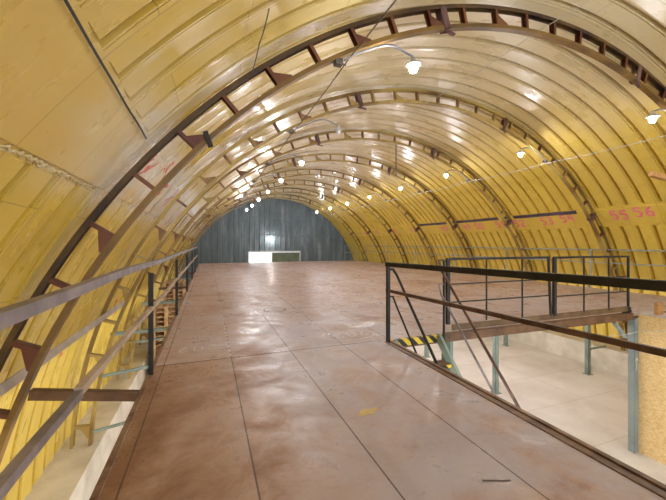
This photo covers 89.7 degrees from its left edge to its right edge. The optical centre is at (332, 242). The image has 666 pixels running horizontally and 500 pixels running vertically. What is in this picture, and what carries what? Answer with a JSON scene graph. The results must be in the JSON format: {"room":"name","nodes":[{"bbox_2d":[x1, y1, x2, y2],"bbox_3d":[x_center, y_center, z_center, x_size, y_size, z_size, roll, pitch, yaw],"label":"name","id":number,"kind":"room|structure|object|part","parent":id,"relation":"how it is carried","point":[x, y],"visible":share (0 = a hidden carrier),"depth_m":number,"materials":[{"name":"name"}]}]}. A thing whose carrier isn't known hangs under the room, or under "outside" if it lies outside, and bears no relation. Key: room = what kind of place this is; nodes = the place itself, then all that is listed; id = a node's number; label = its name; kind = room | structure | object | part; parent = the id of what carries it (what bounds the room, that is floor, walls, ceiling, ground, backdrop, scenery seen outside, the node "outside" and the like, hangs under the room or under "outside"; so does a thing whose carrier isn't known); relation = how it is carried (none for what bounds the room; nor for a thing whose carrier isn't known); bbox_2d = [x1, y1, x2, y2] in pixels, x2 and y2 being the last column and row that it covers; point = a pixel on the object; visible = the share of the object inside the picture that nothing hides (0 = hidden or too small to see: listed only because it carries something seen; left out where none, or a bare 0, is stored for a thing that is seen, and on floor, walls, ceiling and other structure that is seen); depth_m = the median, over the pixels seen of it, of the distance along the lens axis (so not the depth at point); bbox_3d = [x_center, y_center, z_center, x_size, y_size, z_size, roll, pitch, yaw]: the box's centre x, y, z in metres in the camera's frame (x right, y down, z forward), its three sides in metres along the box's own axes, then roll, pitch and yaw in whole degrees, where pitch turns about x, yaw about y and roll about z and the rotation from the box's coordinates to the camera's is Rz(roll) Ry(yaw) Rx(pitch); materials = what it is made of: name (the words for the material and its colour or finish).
{"room":"warehouse mezzanine","nodes":[
{"label":"warehouse mezzanine","id":0,"kind":"room"},
{"bbox_2d":[0,0,275,499],"bbox_3d":[-4.306,0.626,8.796,3.110,5.790,37.708,0,0,-20],"label":"wall","id":1,"kind":"structure","parent":0,"point":[88,88],"depth_m":2.75,"materials":[{"name":"metal"}]},
{"bbox_2d":[24,291,182,499],"bbox_3d":[-5.636,3.885,8.411,1.120,0.730,37.500,0,0,-20],"label":"floor","id":2,"kind":"structure","parent":1,"relation":"attached to","point":[72,474],"depth_m":5.79,"materials":[{"name":"concrete"}]},
{"bbox_2d":[0,4,665,464],"bbox_3d":[3.575,-0.059,5.465,15.209,7.141,0.190,0,0,-20],"label":"rib","id":3,"kind":"object","parent":2,"relation":"on","point":[34,355],"depth_m":3.82,"materials":[{"name":"brown paint"}]},
{"bbox_2d":[251,8,269,71],"bbox_3d":[-0.732,-1.984,3.339,0.012,0.183,0.834,0,0,-24],"label":"cable","id":4,"kind":"object","parent":3,"relation":"hanging from","point":[268,8],"visible":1,"depth_m":3.26,"materials":[{"name":"grey metal"}]},
{"bbox_2d":[331,44,420,72],"bbox_3d":[0.576,-2.381,4.267,1.242,0.376,0.217,0,0,-20],"label":"lamp","id":5,"kind":"object","parent":3,"relation":"attached to","point":[413,63],"visible":0.98,"depth_m":4.31,"materials":[{"name":"white metal"}]},
{"bbox_2d":[234,0,396,208],"bbox_3d":[-3.044,-2.288,12.878,0.016,0.046,24.720,0,0,-20],"label":"cable","id":6,"kind":"object","parent":5,"relation":"attached to","point":[392,4],"visible":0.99,"depth_m":4.52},
{"bbox_3d":[0.607,-2.400,4.274,1.004,0.339,0.038,0,0,-20],"label":"arm","id":7,"kind":"part","parent":5,"relation":"part of"},
{"bbox_2d":[405,59,420,67],"bbox_3d":[1.064,-2.378,4.442,0.205,0.060,0.205,0,0,-20],"label":"bulb","id":8,"kind":"object","parent":5,"relation":"in","point":[413,62],"depth_m":4.40,"materials":[{"name":"white glass"}]},
{"bbox_3d":[1.064,-2.305,4.442,0.104,0.096,0.102,0,0,-20],"label":"bulb","id":9,"kind":"part","parent":5,"relation":"part of","materials":[{"name":"white glass"}]},
{"bbox_3d":[1.575,-3.083,4.700,0.149,0.399,0.135,-18,6,-20],"label":"splice plate","id":10,"kind":"part","parent":3,"relation":"part of","materials":[{"name":"brown metal"}]},
{"bbox_2d":[313,0,590,175],"bbox_3d":[1.621,-3.335,9.672,0.012,0.062,15.451,0,0,-20],"label":"cable","id":11,"kind":"object","parent":3,"relation":"attached to","point":[589,0],"visible":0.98,"depth_m":6.36,"materials":[{"name":"grey metal"}]},
{"bbox_3d":[5.624,-3.072,6.210,0.149,0.399,0.135,18,-6,-20],"label":"splice plate","id":12,"kind":"part","parent":3,"relation":"part of","materials":[{"name":"brown metal"}]},
{"bbox_2d":[645,108,665,122],"bbox_3d":[6.476,-2.381,6.468,1.242,0.376,0.217,0,0,-20],"label":"lamp","id":13,"kind":"object","parent":3,"relation":"attached to","point":[652,117],"visible":1,"depth_m":6.26,"materials":[{"name":"white"}]},
{"bbox_2d":[645,114,659,118],"bbox_3d":[5.992,-2.378,6.281,0.205,0.060,0.205,0,0,-20],"label":"bulb","id":14,"kind":"object","parent":13,"relation":"in","point":[652,116],"depth_m":6.24,"materials":[{"name":"white glass"}]},
{"bbox_3d":[5.992,-2.305,6.281,0.104,0.096,0.102,0,0,-20],"label":"bulb","id":15,"kind":"part","parent":13,"relation":"part of","materials":[{"name":"white glass"}]},
{"bbox_3d":[6.649,-1.738,6.665,1.089,1.124,0.090,0,0,-20],"label":"timber bracket","id":16,"kind":"part","parent":3,"relation":"part of","materials":[{"name":"brown wood"}]},
{"bbox_2d":[178,198,352,285],"bbox_3d":[-4.981,0.145,28.593,15.759,8.210,0.180,0,0,-20],"label":"wall","id":17,"kind":"structure","parent":0,"point":[291,225],"depth_m":28.45,"materials":[{"name":"metal"}]},
{"bbox_2d":[248,251,300,261],"bbox_3d":[-4.954,2.465,28.581,4.500,3.570,0.120,0,0,-20],"label":"door","id":18,"kind":"structure","parent":17,"relation":"in","point":[276,256],"depth_m":28.82,"materials":[{"name":"metal"}]},
{"bbox_2d":[217,0,665,218],"bbox_3d":[1.586,-3.035,10.995,9.671,1.794,37.708,0,0,-20],"label":"ceiling","id":19,"kind":"structure","parent":0,"point":[573,103],"depth_m":7.71,"materials":[{"name":"yellow metal"}]},
{"bbox_2d":[178,194,367,277],"bbox_3d":[-3.849,-0.127,25.762,15.223,7.267,0.135,0,0,-20],"label":"rib","id":20,"kind":"object","parent":19,"relation":"attached to","point":[253,200],"visible":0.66,"depth_m":26.06,"materials":[{"name":"paint"}]},
{"bbox_2d":[169,188,385,295],"bbox_3d":[-2.769,-0.127,22.867,15.223,7.267,0.135,0,0,-20],"label":"rib","id":21,"kind":"object","parent":19,"relation":"attached to","point":[259,194],"visible":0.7,"depth_m":23.09,"materials":[{"name":"paint"}]},
{"bbox_2d":[168,180,407,299],"bbox_3d":[-1.689,-0.127,19.972,15.223,7.267,0.135,0,0,-20],"label":"rib","id":22,"kind":"object","parent":19,"relation":"attached to","point":[390,230],"visible":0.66,"depth_m":19.95,"materials":[{"name":"paint"}]},
{"bbox_2d":[158,169,437,290],"bbox_3d":[-0.609,-0.127,17.077,15.223,7.267,0.135,0,0,-20],"label":"rib","id":23,"kind":"object","parent":19,"relation":"attached to","point":[418,228],"visible":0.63,"depth_m":17.11,"materials":[{"name":"paint"}]},
{"bbox_2d":[244,186,269,193],"bbox_3d":[-3.614,-2.511,15.896,1.242,0.376,0.217,0,0,-20],"label":"lamp","id":24,"kind":"object","parent":23,"relation":"attached to","point":[267,190],"visible":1,"depth_m":15.94,"materials":[{"name":"white"}]},
{"bbox_2d":[139,153,477,344],"bbox_3d":[0.472,-0.127,14.182,15.223,7.267,0.135,0,0,-20],"label":"rib","id":25,"kind":"object","parent":19,"relation":"attached to","point":[293,163],"visible":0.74,"depth_m":13.93,"materials":[{"name":"paint"}]},
{"bbox_2d":[252,174,283,182],"bbox_3d":[-2.534,-2.511,13.001,1.242,0.376,0.217,0,0,-20],"label":"lamp","id":26,"kind":"object","parent":25,"relation":"attached to","point":[280,179],"visible":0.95,"depth_m":13.05,"materials":[{"name":"white"}]},
{"bbox_2d":[116,129,535,379],"bbox_3d":[1.552,-0.127,11.287,15.223,7.267,0.135,0,0,-20],"label":"rib","id":27,"kind":"object","parent":19,"relation":"attached to","point":[508,222],"visible":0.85,"depth_m":10.50,"materials":[{"name":"paint"}]},
{"bbox_2d":[265,154,304,164],"bbox_3d":[-1.453,-2.511,10.106,1.242,0.376,0.217,0,0,-20],"label":"lamp","id":28,"kind":"object","parent":27,"relation":"attached to","point":[301,161],"visible":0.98,"depth_m":10.14,"materials":[{"name":"white"}]},
{"bbox_3d":[-1.422,-2.530,10.113,1.004,0.339,0.038,0,0,-20],"label":"arm","id":29,"kind":"part","parent":28,"relation":"part of"},
{"bbox_3d":[-0.455,-3.213,10.539,0.149,0.399,0.135,-18,6,-20],"label":"splice plate","id":30,"kind":"part","parent":27,"relation":"part of","materials":[{"name":"brown metal"}]},
{"bbox_2d":[395,144,396,175],"bbox_3d":[2.168,-2.850,11.525,0.055,1.100,0.055,0,0,2],"label":"pipe","id":31,"kind":"object","parent":27,"relation":"hanging from","point":[395,144],"visible":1,"depth_m":11.52,"materials":[{"name":"brown metal"}]},
{"bbox_3d":[3.594,-3.202,12.049,0.149,0.399,0.135,18,-6,-20],"label":"splice plate","id":32,"kind":"part","parent":27,"relation":"part of","materials":[{"name":"brown metal"}]},
{"bbox_2d":[443,169,468,180],"bbox_3d":[4.597,-2.511,12.363,1.242,0.376,0.217,0,0,-20],"label":"lamp","id":33,"kind":"object","parent":27,"relation":"attached to","point":[446,174],"visible":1,"depth_m":12.28,"materials":[{"name":"white"}]},
{"bbox_3d":[6.945,-0.775,13.300,0.399,0.149,0.135,-41,13,-16],"label":"splice plate","id":34,"kind":"part","parent":27,"relation":"part of","materials":[{"name":"brown metal"}]},
{"bbox_2d":[69,88,627,448],"bbox_3d":[2.632,-0.127,8.392,15.223,7.267,0.135,0,0,-20],"label":"rib","id":35,"kind":"object","parent":19,"relation":"attached to","point":[87,429],"visible":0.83,"depth_m":7.27,"materials":[{"name":"paint"}]},
{"bbox_2d":[0,300,124,396],"bbox_3d":[-3.314,1.280,4.047,0.064,0.091,6.900,0,0,-20],"label":"plank","id":36,"kind":"object","parent":35,"relation":"attached to","point":[11,382],"visible":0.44,"depth_m":4.05,"materials":[{"name":"brown wood"}]},
{"bbox_2d":[287,119,342,134],"bbox_3d":[-0.373,-2.511,7.211,1.242,0.376,0.217,0,0,-20],"label":"lamp","id":37,"kind":"object","parent":35,"relation":"attached to","point":[338,129],"visible":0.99,"depth_m":7.25,"materials":[{"name":"grey metal"}]},
{"bbox_3d":[-0.342,-2.530,7.218,1.004,0.339,0.038,0,0,-20],"label":"arm","id":38,"kind":"part","parent":37,"relation":"part of"},
{"bbox_3d":[0.626,-3.213,7.644,0.149,0.399,0.135,-18,6,-20],"label":"splice plate","id":39,"kind":"part","parent":35,"relation":"part of","materials":[{"name":"brown metal"}]},
{"bbox_3d":[4.675,-3.202,9.154,0.149,0.399,0.135,18,-6,-20],"label":"splice plate","id":40,"kind":"part","parent":35,"relation":"part of","materials":[{"name":"brown metal"}]},
{"bbox_2d":[516,147,547,162],"bbox_3d":[5.677,-2.511,9.468,1.242,0.376,0.217,0,0,-20],"label":"lamp","id":41,"kind":"object","parent":35,"relation":"attached to","point":[520,153],"visible":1,"depth_m":9.35,"materials":[{"name":"white metal"}]},
{"bbox_3d":[5.649,-2.530,9.453,1.004,0.339,0.038,0,0,-21],"label":"arm","id":42,"kind":"part","parent":41,"relation":"part of"},
{"bbox_3d":[8.025,-0.775,10.405,0.399,0.149,0.135,-41,13,-16],"label":"splice plate","id":43,"kind":"part","parent":35,"relation":"part of","materials":[{"name":"brown metal"}]},
{"bbox_2d":[328,151,665,351],"bbox_3d":[7.478,0.626,13.193,3.111,5.790,37.708,0,0,-20],"label":"wall","id":44,"kind":"structure","parent":0,"point":[629,204],"depth_m":12.03,"materials":[{"name":"yellow metal"}]},
{"bbox_2d":[501,330,638,380],"bbox_3d":[8.760,3.885,13.782,1.150,0.730,37.500,0,0,-20],"label":"trim","id":45,"kind":"structure","parent":44,"relation":"attached to","point":[611,358],"depth_m":12.11,"materials":[{"name":"concrete"}]},
{"bbox_2d":[406,336,665,484],"bbox_3d":[1.237,4.310,11.989,17.100,0.120,41.400,0,0,-20],"label":"floor","id":46,"kind":"structure","parent":0,"point":[554,388],"depth_m":9.65,"materials":[{"name":"grey concrete"}]},
{"bbox_2d":[27,260,665,499],"bbox_3d":[1.018,2.760,12.366,14.326,2.980,30.460,0,0,-20],"label":"deck","id":47,"kind":"object","parent":46,"relation":"on","point":[269,380],"visible":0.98,"depth_m":3.19,"materials":[{"name":"metal"}]},
{"bbox_2d":[0,247,197,499],"bbox_3d":[-3.837,0.909,8.550,0.076,1.421,24.704,0,0,-20],"label":"guardrail","id":48,"kind":"object","parent":47,"relation":"attached to","point":[10,315],"visible":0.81,"depth_m":1.55,"materials":[{"name":"grey metal"}]},
{"bbox_3d":[-0.385,0.750,-0.675,0.059,0.040,5.004,0,0,-20],"label":"rail","id":49,"kind":"part","parent":48,"relation":"part of","materials":[{"name":"grey metal"}]},
{"bbox_3d":[-1.490,0.231,2.248,0.062,0.064,3.355,0,0,-20],"label":"rail","id":50,"kind":"part","parent":48,"relation":"part of","materials":[{"name":"grey metal"}]},
{"bbox_3d":[-4.703,0.738,10.896,0.059,0.040,19.704,0,0,-20],"label":"rail","id":51,"kind":"part","parent":48,"relation":"part of","materials":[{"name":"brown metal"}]},
{"bbox_3d":[-2.075,0.980,3.815,0.050,1.280,0.040,0,0,-20],"label":"post","id":52,"kind":"part","parent":48,"relation":"part of","materials":[{"name":"black metal"}]},
{"bbox_3d":[-3.299,0.242,7.096,0.066,0.064,7.004,0,0,-20],"label":"rail","id":53,"kind":"part","parent":48,"relation":"part of","materials":[{"name":"grey metal"}]},
{"bbox_3d":[-3.246,0.980,6.954,0.050,1.280,0.040,0,0,-20],"label":"post","id":54,"kind":"part","parent":48,"relation":"part of","materials":[{"name":"black metal"}]},
{"bbox_3d":[-4.522,0.980,10.374,0.050,1.280,0.040,0,0,-20],"label":"post","id":55,"kind":"part","parent":48,"relation":"part of","materials":[{"name":"black metal"}]},
{"bbox_3d":[-5.780,0.980,13.747,0.050,1.280,0.040,0,0,-20],"label":"post","id":56,"kind":"part","parent":48,"relation":"part of","materials":[{"name":"black metal"}]},
{"bbox_2d":[445,256,551,324],"bbox_3d":[2.950,0.795,5.854,2.247,1.101,0.050,0,0,-16],"label":"gate panel","id":57,"kind":"object","parent":47,"relation":"on","point":[447,260],"visible":0.84,"depth_m":5.78,"materials":[{"name":"black paint"}]},
{"bbox_3d":[1.902,0.805,5.545,0.060,1.080,0.050,0,0,-16],"label":"post","id":58,"kind":"part","parent":57,"relation":"part of","materials":[{"name":"black metal"}]},
{"bbox_3d":[2.928,0.674,5.848,2.140,0.043,0.020,0,0,-16],"label":"rail","id":59,"kind":"part","parent":57,"relation":"part of","materials":[{"name":"black metal"}]},
{"bbox_3d":[2.928,0.265,5.848,2.180,0.040,0.035,0,0,-16],"label":"rail","id":60,"kind":"part","parent":57,"relation":"part of","materials":[{"name":"black metal"}]},
{"bbox_3d":[2.928,0.974,5.848,2.140,0.043,0.020,0,0,-16],"label":"rail","id":61,"kind":"part","parent":57,"relation":"part of","materials":[{"name":"black metal"}]},
{"bbox_3d":[3.983,0.805,6.159,0.095,1.082,0.035,0,0,-16],"label":"post","id":62,"kind":"part","parent":57,"relation":"part of","materials":[{"name":"black metal"}]},
{"bbox_2d":[365,245,665,287],"bbox_3d":[6.154,0.850,17.891,0.044,1.300,20.022,0,0,-20],"label":"guardrail","id":63,"kind":"object","parent":47,"relation":"on","point":[415,253],"visible":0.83,"depth_m":12.54,"materials":[{"name":"grey metal"}]},
{"bbox_3d":[6.157,0.220,17.881,0.040,0.040,20.000,0,0,-20],"label":"rail","id":64,"kind":"part","parent":63,"relation":"part of","materials":[{"name":"grey metal"}]},
{"bbox_3d":[6.157,0.640,17.881,0.036,0.036,20.000,0,0,-20],"label":"rail","id":65,"kind":"part","parent":63,"relation":"part of","materials":[{"name":"grey metal"}]},
{"bbox_3d":[8.640,0.860,11.229,0.041,1.280,0.041,0,0,-43],"label":"post","id":66,"kind":"part","parent":63,"relation":"part of","materials":[{"name":"grey metal"}]},
{"bbox_2d":[385,262,665,356],"bbox_3d":[2.130,0.859,1.601,0.055,1.282,7.511,0,0,-20],"label":"guardrail","id":67,"kind":"object","parent":47,"relation":"on","point":[619,282],"visible":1,"depth_m":2.68,"materials":[{"name":"black metal"}]},
{"bbox_3d":[0.835,0.920,5.072,0.050,1.160,0.050,0,0,-20],"label":"post","id":68,"kind":"part","parent":67,"relation":"part of","materials":[{"name":"black metal"}]},
{"bbox_3d":[2.130,0.287,1.601,0.055,0.140,7.511,0,0,-20],"label":"rail","id":69,"kind":"part","parent":67,"relation":"part of","materials":[{"name":"black metal"}]},
{"bbox_2d":[552,255,629,315],"bbox_3d":[5.010,0.800,6.463,1.970,1.100,0.050,0,0,-16],"label":"gate panel","id":70,"kind":"object","parent":47,"relation":"on","point":[554,259],"visible":0.92,"depth_m":6.40,"materials":[{"name":"black paint"}]},
{"bbox_3d":[4.094,0.810,6.192,0.060,1.080,0.050,0,0,-16],"label":"post","id":71,"kind":"part","parent":70,"relation":"part of","materials":[{"name":"black metal"}]},
{"bbox_3d":[5.014,0.270,6.464,1.960,0.040,0.035,0,0,-16],"label":"rail","id":72,"kind":"part","parent":70,"relation":"part of","materials":[{"name":"black metal"}]},
{"bbox_3d":[5.014,0.980,6.464,1.920,0.041,0.020,0,0,-16],"label":"rail","id":73,"kind":"part","parent":70,"relation":"part of","materials":[{"name":"black metal"}]},
{"bbox_3d":[5.935,0.810,6.736,0.035,1.080,0.035,0,0,-16],"label":"post","id":74,"kind":"part","parent":70,"relation":"part of","materials":[{"name":"black metal"}]},
{"bbox_2d":[390,259,520,407],"bbox_3d":[1.763,2.281,4.102,1.058,4.041,2.639,0,0,-20],"label":"staircase","id":75,"kind":"structure","parent":46,"relation":"on","point":[449,363],"depth_m":4.96,"materials":[{"name":"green metal"}]},
{"bbox_3d":[1.291,2.098,4.051,0.138,2.585,2.341,0,0,-20],"label":"handrail","id":76,"kind":"part","parent":75,"relation":"part of","materials":[{"name":"black metal"}]},
{"bbox_3d":[1.305,1.647,4.046,0.125,2.533,2.329,0,0,-20],"label":"handrail","id":77,"kind":"part","parent":75,"relation":"part of","materials":[{"name":"black metal"}]},
{"bbox_3d":[1.807,0.900,5.456,0.030,1.260,0.030,0,0,-20],"label":"post","id":78,"kind":"part","parent":75,"relation":"part of","materials":[{"name":"black metal"}]},
{"bbox_3d":[2.153,1.952,4.362,0.116,2.597,2.324,0,0,-20],"label":"handrail","id":79,"kind":"part","parent":75,"relation":"part of","materials":[{"name":"black metal"}]},
{"bbox_3d":[2.151,1.562,4.362,0.120,2.603,2.331,0,0,-20],"label":"handrail","id":80,"kind":"part","parent":75,"relation":"part of","materials":[{"name":"brown metal"}]},
{"bbox_2d":[636,309,665,464],"bbox_3d":[8.801,2.834,5.104,3.720,2.832,5.050,0,0,-20],"label":"wall","id":81,"kind":"structure","parent":46,"relation":"on","point":[652,368],"depth_m":6.59,"materials":[{"name":"brown wood"}]},
{"bbox_2d":[612,330,662,335],"bbox_3d":[6.503,1.686,5.259,1.200,0.222,4.170,0,0,-42],"label":"cable","id":82,"kind":"object","parent":81,"relation":"attached to","point":[640,330],"visible":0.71,"depth_m":6.45,"materials":[{"name":"grey metal"}]},
{"bbox_3d":[8.801,1.429,5.104,3.720,0.022,5.050,0,0,-20],"label":"board lid","id":83,"kind":"part","parent":81,"relation":"part of","materials":[{"name":"beige wood"}]},
{"bbox_2d":[654,302,662,314],"bbox_3d":[6.445,1.298,6.626,0.170,0.240,0.070,0,0,-20],"label":"block","id":84,"kind":"object","parent":81,"relation":"on","point":[658,306],"visible":1,"depth_m":6.59,"materials":[{"name":"orange wood"}]},
{"bbox_3d":[-5.323,4.178,10.833,0.780,0.144,1.200,0,0,-21],"label":"pallet","id":85,"kind":"object","parent":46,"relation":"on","visible":0},
{"bbox_3d":[-5.325,4.034,10.837,0.780,0.144,1.200,0,0,-20],"label":"pallet","id":86,"kind":"object","parent":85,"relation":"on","visible":0},
{"bbox_3d":[-5.322,3.889,10.831,0.780,0.144,1.200,0,0,-21],"label":"pallet","id":87,"kind":"object","parent":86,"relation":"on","visible":0},
{"bbox_3d":[-5.320,3.744,10.826,0.780,0.144,1.200,0,0,-20],"label":"pallet","id":88,"kind":"object","parent":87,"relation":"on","visible":0},
{"bbox_3d":[-5.324,3.600,10.836,0.780,0.144,1.200,0,0,-21],"label":"pallet","id":89,"kind":"object","parent":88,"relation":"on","visible":0},
{"bbox_3d":[-5.319,3.455,10.822,0.780,0.144,1.200,0,0,-21],"label":"pallet","id":90,"kind":"object","parent":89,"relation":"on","visible":0},
{"bbox_3d":[-5.313,3.311,10.807,0.780,0.144,1.200,0,0,-21],"label":"pallet","id":91,"kind":"object","parent":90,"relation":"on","visible":0},
{"bbox_2d":[154,341,161,349],"bbox_3d":[-5.321,3.167,10.829,0.780,0.144,1.200,0,0,-21],"label":"pallet","id":92,"kind":"object","parent":91,"relation":"on","point":[158,342],"visible":0.06,"depth_m":10.31,"materials":[{"name":"brown wood"}]},
{"bbox_3d":[-5.324,3.022,10.835,0.780,0.144,1.200,0,0,-20],"label":"pallet","id":93,"kind":"object","parent":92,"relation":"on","visible":0},
{"bbox_2d":[154,332,164,337],"bbox_3d":[-5.318,2.877,10.819,0.780,0.144,1.200,0,0,-21],"label":"pallet","id":94,"kind":"object","parent":93,"relation":"on","point":[159,334],"visible":0.09,"depth_m":10.26,"materials":[{"name":"brown wood"}]},
{"bbox_2d":[154,323,166,335],"bbox_3d":[-5.313,2.733,10.805,0.780,0.144,1.200,0,0,-20],"label":"pallet","id":95,"kind":"object","parent":94,"relation":"on","point":[165,332],"visible":0.08,"depth_m":10.23,"materials":[{"name":"brown wood"}]},
{"bbox_2d":[154,319,170,327],"bbox_3d":[-5.315,2.588,10.811,0.780,0.144,1.200,0,0,-20],"label":"pallet","id":96,"kind":"object","parent":95,"relation":"on","point":[160,324],"visible":0.13,"depth_m":10.33,"materials":[{"name":"brown wood"}]},
{"bbox_2d":[154,314,172,325],"bbox_3d":[-5.313,2.444,10.807,0.780,0.144,1.200,0,0,-21],"label":"pallet","id":97,"kind":"object","parent":96,"relation":"on","point":[170,319],"visible":0.21,"depth_m":10.28,"materials":[{"name":"brown wood"}]},
{"bbox_2d":[154,310,174,320],"bbox_3d":[-5.314,2.300,10.809,0.780,0.144,1.200,0,0,-20],"label":"pallet","id":98,"kind":"object","parent":97,"relation":"on","point":[171,314],"visible":0.27,"depth_m":10.29,"materials":[{"name":"brown wood"}]},
{"bbox_2d":[154,305,174,316],"bbox_3d":[-5.318,2.155,10.819,0.780,0.144,1.200,0,0,-21],"label":"pallet","id":99,"kind":"object","parent":98,"relation":"on","point":[172,309],"visible":0.29,"depth_m":10.34,"materials":[{"name":"brown wood"}]},
{"bbox_2d":[154,300,179,311],"bbox_3d":[-5.314,2.010,10.808,0.780,0.144,1.200,0,0,-20],"label":"pallet","id":100,"kind":"object","parent":99,"relation":"on","point":[166,307],"visible":0.49,"depth_m":10.39,"materials":[{"name":"brown wood"}]},
{"bbox_3d":[-6.264,4.178,13.355,0.780,0.144,1.200,0,0,-21],"label":"pallet","id":101,"kind":"object","parent":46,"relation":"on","visible":0},
{"bbox_3d":[-6.268,4.034,13.365,0.780,0.144,1.200,0,0,-21],"label":"pallet","id":102,"kind":"object","parent":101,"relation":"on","visible":0},
{"bbox_3d":[-6.260,3.889,13.345,0.780,0.144,1.200,0,0,-20],"label":"pallet","id":103,"kind":"object","parent":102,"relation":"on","visible":0},
{"bbox_3d":[-6.261,3.744,13.348,0.780,0.144,1.200,0,0,-21],"label":"pallet","id":104,"kind":"object","parent":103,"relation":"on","visible":0},
{"bbox_3d":[-6.270,3.600,13.370,0.780,0.144,1.200,0,0,-20],"label":"pallet","id":105,"kind":"object","parent":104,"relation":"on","visible":0},
{"bbox_3d":[-6.259,3.455,13.341,0.780,0.144,1.200,0,0,-20],"label":"pallet","id":106,"kind":"object","parent":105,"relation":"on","visible":0},
{"bbox_3d":[-6.260,3.311,13.343,0.780,0.144,1.200,0,0,-20],"label":"pallet","id":107,"kind":"object","parent":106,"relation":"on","visible":0},
{"bbox_3d":[-6.265,3.167,13.356,0.780,0.144,1.200,0,0,-20],"label":"pallet","id":108,"kind":"object","parent":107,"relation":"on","visible":0},
{"bbox_3d":[-6.256,3.022,13.334,0.780,0.144,1.200,0,0,-20],"label":"pallet","id":109,"kind":"object","parent":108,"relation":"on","visible":0},
{"bbox_3d":[-6.261,2.878,13.348,0.780,0.144,1.200,0,0,-21],"label":"pallet","id":110,"kind":"object","parent":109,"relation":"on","visible":0},
{"bbox_3d":[-6.270,2.733,13.370,0.780,0.144,1.200,0,0,-21],"label":"pallet","id":111,"kind":"object","parent":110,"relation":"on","visible":0},
{"bbox_3d":[-6.263,2.588,13.354,0.780,0.144,1.200,0,0,-21],"label":"pallet","id":112,"kind":"object","parent":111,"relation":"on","visible":0},
{"bbox_3d":[-6.266,2.444,13.360,0.780,0.144,1.200,0,0,-20],"label":"pallet","id":113,"kind":"object","parent":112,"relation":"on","visible":0},
{"bbox_3d":[-6.269,2.300,13.368,0.780,0.144,1.200,0,0,-21],"label":"pallet","id":114,"kind":"object","parent":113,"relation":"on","visible":0},
{"bbox_2d":[163,293,182,300],"bbox_3d":[-6.269,2.155,13.367,0.780,0.144,1.200,0,0,-21],"label":"pallet","id":115,"kind":"object","parent":114,"relation":"on","point":[168,296],"visible":0.31,"depth_m":12.92,"materials":[{"name":"brown wood"}]},
{"bbox_2d":[164,289,184,297],"bbox_3d":[-6.262,2.010,13.349,0.780,0.144,1.200,0,0,-20],"label":"pallet","id":116,"kind":"object","parent":115,"relation":"on","point":[170,292],"visible":0.3,"depth_m":12.89,"materials":[{"name":"brown wood"}]},
{"bbox_2d":[163,289,185,293],"bbox_3d":[-6.258,1.866,13.338,0.780,0.144,1.200,0,0,-21],"label":"pallet","id":117,"kind":"object","parent":116,"relation":"on","point":[184,291],"visible":0.25,"depth_m":12.86,"materials":[{"name":"brown wood"}]},
{"bbox_3d":[-6.257,1.721,13.337,0.780,0.144,1.200,0,0,-20],"label":"pallet","id":118,"kind":"object","parent":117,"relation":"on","visible":0},
{"bbox_2d":[163,279,185,286],"bbox_3d":[-6.259,1.577,13.342,0.780,0.144,1.200,0,0,-20],"label":"pallet","id":119,"kind":"object","parent":118,"relation":"on","point":[166,282],"visible":0.6,"depth_m":12.95,"materials":[{"name":"brown wood"}]},
{"bbox_3d":[-0.804,-2.511,26.839,1.242,0.376,0.217,0,0,-20],"label":"lamp","id":120,"kind":"object","parent":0,"visible":0},
{"bbox_2d":[329,135,665,214],"bbox_3d":[3.982,-2.288,15.500,0.016,0.046,24.720,0,0,-20],"label":"cable","id":121,"kind":"object","parent":120,"relation":"attached to","point":[665,135],"visible":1,"depth_m":9.87,"materials":[{"name":"grey metal"}]}
]}

